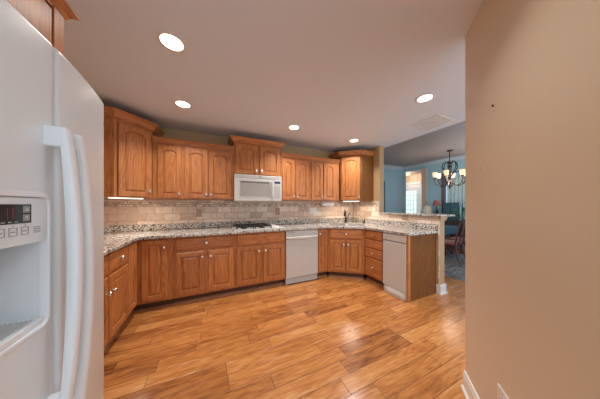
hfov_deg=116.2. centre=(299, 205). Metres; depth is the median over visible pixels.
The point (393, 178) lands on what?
wall
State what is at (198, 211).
wall outlet
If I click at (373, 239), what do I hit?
base cabinet
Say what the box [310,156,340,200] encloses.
upper cabinet
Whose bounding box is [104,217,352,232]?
granite upstand
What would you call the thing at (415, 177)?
wall
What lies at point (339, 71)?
ceiling
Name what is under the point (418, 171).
ceiling
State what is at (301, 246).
dishwasher
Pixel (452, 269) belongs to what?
area rug
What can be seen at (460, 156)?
trim
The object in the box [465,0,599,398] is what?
wall
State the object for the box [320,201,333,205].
paper towel roll
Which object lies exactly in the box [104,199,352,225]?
tile backsplash
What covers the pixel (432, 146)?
ceiling
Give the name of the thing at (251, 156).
upper cabinet
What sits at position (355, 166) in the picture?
upper cabinet
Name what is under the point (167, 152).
upper cabinet
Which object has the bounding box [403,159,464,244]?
wall
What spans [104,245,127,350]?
base cabinet
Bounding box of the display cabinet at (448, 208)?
[443,202,461,220]
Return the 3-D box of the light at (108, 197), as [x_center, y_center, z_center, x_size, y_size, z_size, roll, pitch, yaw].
[-2.094,-0.088,2.257,0.040,0.012,0.333,0,0,19]
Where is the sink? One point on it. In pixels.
(333, 224)
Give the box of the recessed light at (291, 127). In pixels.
[288,125,299,129]
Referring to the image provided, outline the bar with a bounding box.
[378,212,454,216]
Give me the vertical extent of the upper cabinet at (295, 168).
0.818 m
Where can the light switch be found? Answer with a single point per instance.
(312, 210)
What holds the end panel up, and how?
on the floor
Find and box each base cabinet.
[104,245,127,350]
[119,238,174,327]
[174,234,234,304]
[234,231,284,293]
[317,228,326,277]
[327,228,364,278]
[365,229,383,287]
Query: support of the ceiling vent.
in the ceiling at (339, 71)
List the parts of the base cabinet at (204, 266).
door, drawer, door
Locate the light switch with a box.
[310,208,316,213]
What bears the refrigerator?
on the floor
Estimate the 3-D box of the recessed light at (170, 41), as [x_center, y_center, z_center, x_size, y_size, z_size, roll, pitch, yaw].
[-0.923,-1.173,1.346,0.192,0.007,0.192,0,0,-25]
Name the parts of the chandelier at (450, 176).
arm, arm, stem, arm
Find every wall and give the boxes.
[160,127,335,157]
[368,146,443,284]
[384,168,402,212]
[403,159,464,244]
[406,173,421,182]
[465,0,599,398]
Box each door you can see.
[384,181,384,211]
[406,181,421,212]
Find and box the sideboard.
[444,220,462,251]
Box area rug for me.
[444,250,464,281]
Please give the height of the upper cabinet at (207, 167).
0.818 m
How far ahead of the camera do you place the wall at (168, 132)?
3.10 m
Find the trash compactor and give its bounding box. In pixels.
[383,232,405,300]
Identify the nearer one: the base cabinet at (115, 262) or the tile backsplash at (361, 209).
the base cabinet at (115, 262)
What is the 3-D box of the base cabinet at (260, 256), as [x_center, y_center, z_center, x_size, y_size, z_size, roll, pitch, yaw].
[-0.697,0.839,3.073,0.762,0.879,0.661,0,0,-25]
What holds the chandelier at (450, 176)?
hanging from the ceiling at (432, 146)
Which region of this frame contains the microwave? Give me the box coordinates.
[232,174,281,201]
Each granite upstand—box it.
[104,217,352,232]
[353,217,437,230]
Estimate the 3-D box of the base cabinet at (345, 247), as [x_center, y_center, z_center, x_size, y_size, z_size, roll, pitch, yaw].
[0.944,0.839,3.655,1.106,0.879,0.982,0,0,-25]
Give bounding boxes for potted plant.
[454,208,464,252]
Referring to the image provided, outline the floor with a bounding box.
[104,247,464,398]
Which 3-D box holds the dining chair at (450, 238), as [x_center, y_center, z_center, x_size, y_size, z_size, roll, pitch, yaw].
[3.950,0.776,4.529,0.552,1.007,0.592,0,0,-20]
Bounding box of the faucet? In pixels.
[344,209,349,222]
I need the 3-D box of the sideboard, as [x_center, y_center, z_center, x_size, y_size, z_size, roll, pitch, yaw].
[4.245,0.856,5.695,0.470,0.845,1.040,0,0,-25]
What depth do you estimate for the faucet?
3.82 m
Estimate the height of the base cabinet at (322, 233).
0.879 m
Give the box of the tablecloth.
[444,225,457,234]
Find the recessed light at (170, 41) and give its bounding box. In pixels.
[155,30,186,53]
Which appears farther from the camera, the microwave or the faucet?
the faucet
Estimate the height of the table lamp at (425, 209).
0.440 m
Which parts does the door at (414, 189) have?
leaded glass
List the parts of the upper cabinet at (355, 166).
door, crown moulding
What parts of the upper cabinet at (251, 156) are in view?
door, crown moulding, door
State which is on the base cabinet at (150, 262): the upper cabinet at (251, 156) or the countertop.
the countertop
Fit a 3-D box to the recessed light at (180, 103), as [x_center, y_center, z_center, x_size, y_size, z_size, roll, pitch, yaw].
[-1.358,-1.173,2.166,0.192,0.007,0.192,0,0,-25]
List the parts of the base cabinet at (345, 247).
door, drawer, door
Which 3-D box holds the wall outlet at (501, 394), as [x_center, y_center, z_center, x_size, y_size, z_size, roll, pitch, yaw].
[0.963,0.943,0.880,0.009,0.118,0.115,0,0,24]
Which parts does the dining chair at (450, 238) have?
seat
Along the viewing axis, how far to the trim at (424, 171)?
6.41 m
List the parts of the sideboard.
door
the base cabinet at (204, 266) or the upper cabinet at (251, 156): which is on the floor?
the base cabinet at (204, 266)
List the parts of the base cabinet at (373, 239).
drawer, drawer, drawer, drawer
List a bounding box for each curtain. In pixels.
[441,174,445,213]
[447,174,464,217]
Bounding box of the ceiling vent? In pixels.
[411,114,454,129]
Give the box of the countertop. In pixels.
[104,221,437,255]
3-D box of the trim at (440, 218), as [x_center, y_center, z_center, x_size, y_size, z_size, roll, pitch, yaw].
[2.071,0.189,2.700,0.160,0.058,0.024,0,0,-25]
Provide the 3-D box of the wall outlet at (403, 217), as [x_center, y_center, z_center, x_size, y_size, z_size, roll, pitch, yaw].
[1.774,0.206,3.156,0.009,0.078,0.125,0,0,-25]
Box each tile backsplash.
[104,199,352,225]
[353,201,439,284]
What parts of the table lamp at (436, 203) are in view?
lamp shade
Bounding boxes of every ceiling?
[64,0,483,151]
[384,121,464,166]
[406,170,421,174]
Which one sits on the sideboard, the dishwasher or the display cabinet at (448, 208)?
the display cabinet at (448, 208)
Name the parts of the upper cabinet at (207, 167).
door, crown moulding, door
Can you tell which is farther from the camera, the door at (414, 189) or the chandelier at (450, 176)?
the door at (414, 189)
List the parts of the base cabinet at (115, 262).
drawer, door, door, drawer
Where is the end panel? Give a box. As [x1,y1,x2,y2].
[406,233,435,301]
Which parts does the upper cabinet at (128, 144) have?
crown moulding, door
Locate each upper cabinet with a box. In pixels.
[7,0,79,55]
[104,106,163,198]
[152,136,185,199]
[183,140,233,199]
[228,135,284,176]
[281,153,310,200]
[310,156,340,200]
[329,150,375,200]
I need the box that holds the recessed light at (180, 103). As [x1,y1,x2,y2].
[173,100,191,108]
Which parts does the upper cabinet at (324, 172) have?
door, crown moulding, door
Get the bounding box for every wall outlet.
[196,209,201,216]
[401,215,407,219]
[497,383,508,398]
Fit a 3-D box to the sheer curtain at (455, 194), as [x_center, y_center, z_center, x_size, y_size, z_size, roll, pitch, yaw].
[4.646,-0.172,5.540,0.046,1.500,0.480,0,0,-25]
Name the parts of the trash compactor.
control panel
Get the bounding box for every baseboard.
[436,283,447,294]
[461,370,479,398]
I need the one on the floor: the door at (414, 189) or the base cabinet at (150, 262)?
the base cabinet at (150, 262)
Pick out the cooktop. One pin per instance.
(253, 226)
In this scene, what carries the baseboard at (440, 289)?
attached to the wall at (378, 158)
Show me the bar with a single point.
(392, 213)
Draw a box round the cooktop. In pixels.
[232,223,284,230]
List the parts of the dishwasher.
kick plate, control panel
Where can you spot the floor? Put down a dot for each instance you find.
(327, 337)
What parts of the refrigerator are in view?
control panel, freezer door, handle mount, handle mount, handle mount, handle, fresh food door, handle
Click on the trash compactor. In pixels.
(394, 245)
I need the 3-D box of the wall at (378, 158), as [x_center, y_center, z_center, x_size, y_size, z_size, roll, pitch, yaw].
[1.653,0.051,3.595,0.120,2.455,1.951,0,0,-25]
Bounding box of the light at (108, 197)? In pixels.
[108,197,142,198]
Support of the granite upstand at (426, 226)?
on the countertop
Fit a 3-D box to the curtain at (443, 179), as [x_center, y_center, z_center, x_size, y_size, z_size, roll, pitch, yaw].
[4.483,0.128,5.817,0.066,2.200,0.120,0,0,-25]
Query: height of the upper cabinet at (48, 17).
0.374 m
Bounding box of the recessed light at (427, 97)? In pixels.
[415,93,435,102]
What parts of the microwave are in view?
door, control panel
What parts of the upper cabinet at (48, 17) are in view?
door, crown moulding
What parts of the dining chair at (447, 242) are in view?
seat, leg, frame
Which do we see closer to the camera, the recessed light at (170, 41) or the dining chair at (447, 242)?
the recessed light at (170, 41)
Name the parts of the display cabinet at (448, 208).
door, door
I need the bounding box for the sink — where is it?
[327,223,367,225]
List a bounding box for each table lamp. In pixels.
[421,205,432,213]
[432,200,440,213]
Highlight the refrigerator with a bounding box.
[0,0,103,398]
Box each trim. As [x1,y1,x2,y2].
[384,155,464,169]
[422,168,426,206]
[439,217,446,220]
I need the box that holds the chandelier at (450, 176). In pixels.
[432,150,464,188]
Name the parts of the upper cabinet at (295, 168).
door, crown moulding, door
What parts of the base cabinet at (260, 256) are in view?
door, drawer, door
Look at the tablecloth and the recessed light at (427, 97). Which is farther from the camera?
the tablecloth
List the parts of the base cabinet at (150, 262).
door, door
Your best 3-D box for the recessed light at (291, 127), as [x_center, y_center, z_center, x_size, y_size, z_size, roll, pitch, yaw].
[-0.090,-1.173,2.809,0.192,0.007,0.192,0,0,-25]
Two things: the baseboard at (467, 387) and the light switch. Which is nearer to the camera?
the baseboard at (467, 387)
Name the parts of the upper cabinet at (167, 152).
crown moulding, door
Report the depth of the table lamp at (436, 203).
5.73 m
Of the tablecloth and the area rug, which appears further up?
the tablecloth
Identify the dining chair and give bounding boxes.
[444,219,464,266]
[444,237,464,256]
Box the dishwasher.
[285,229,317,284]

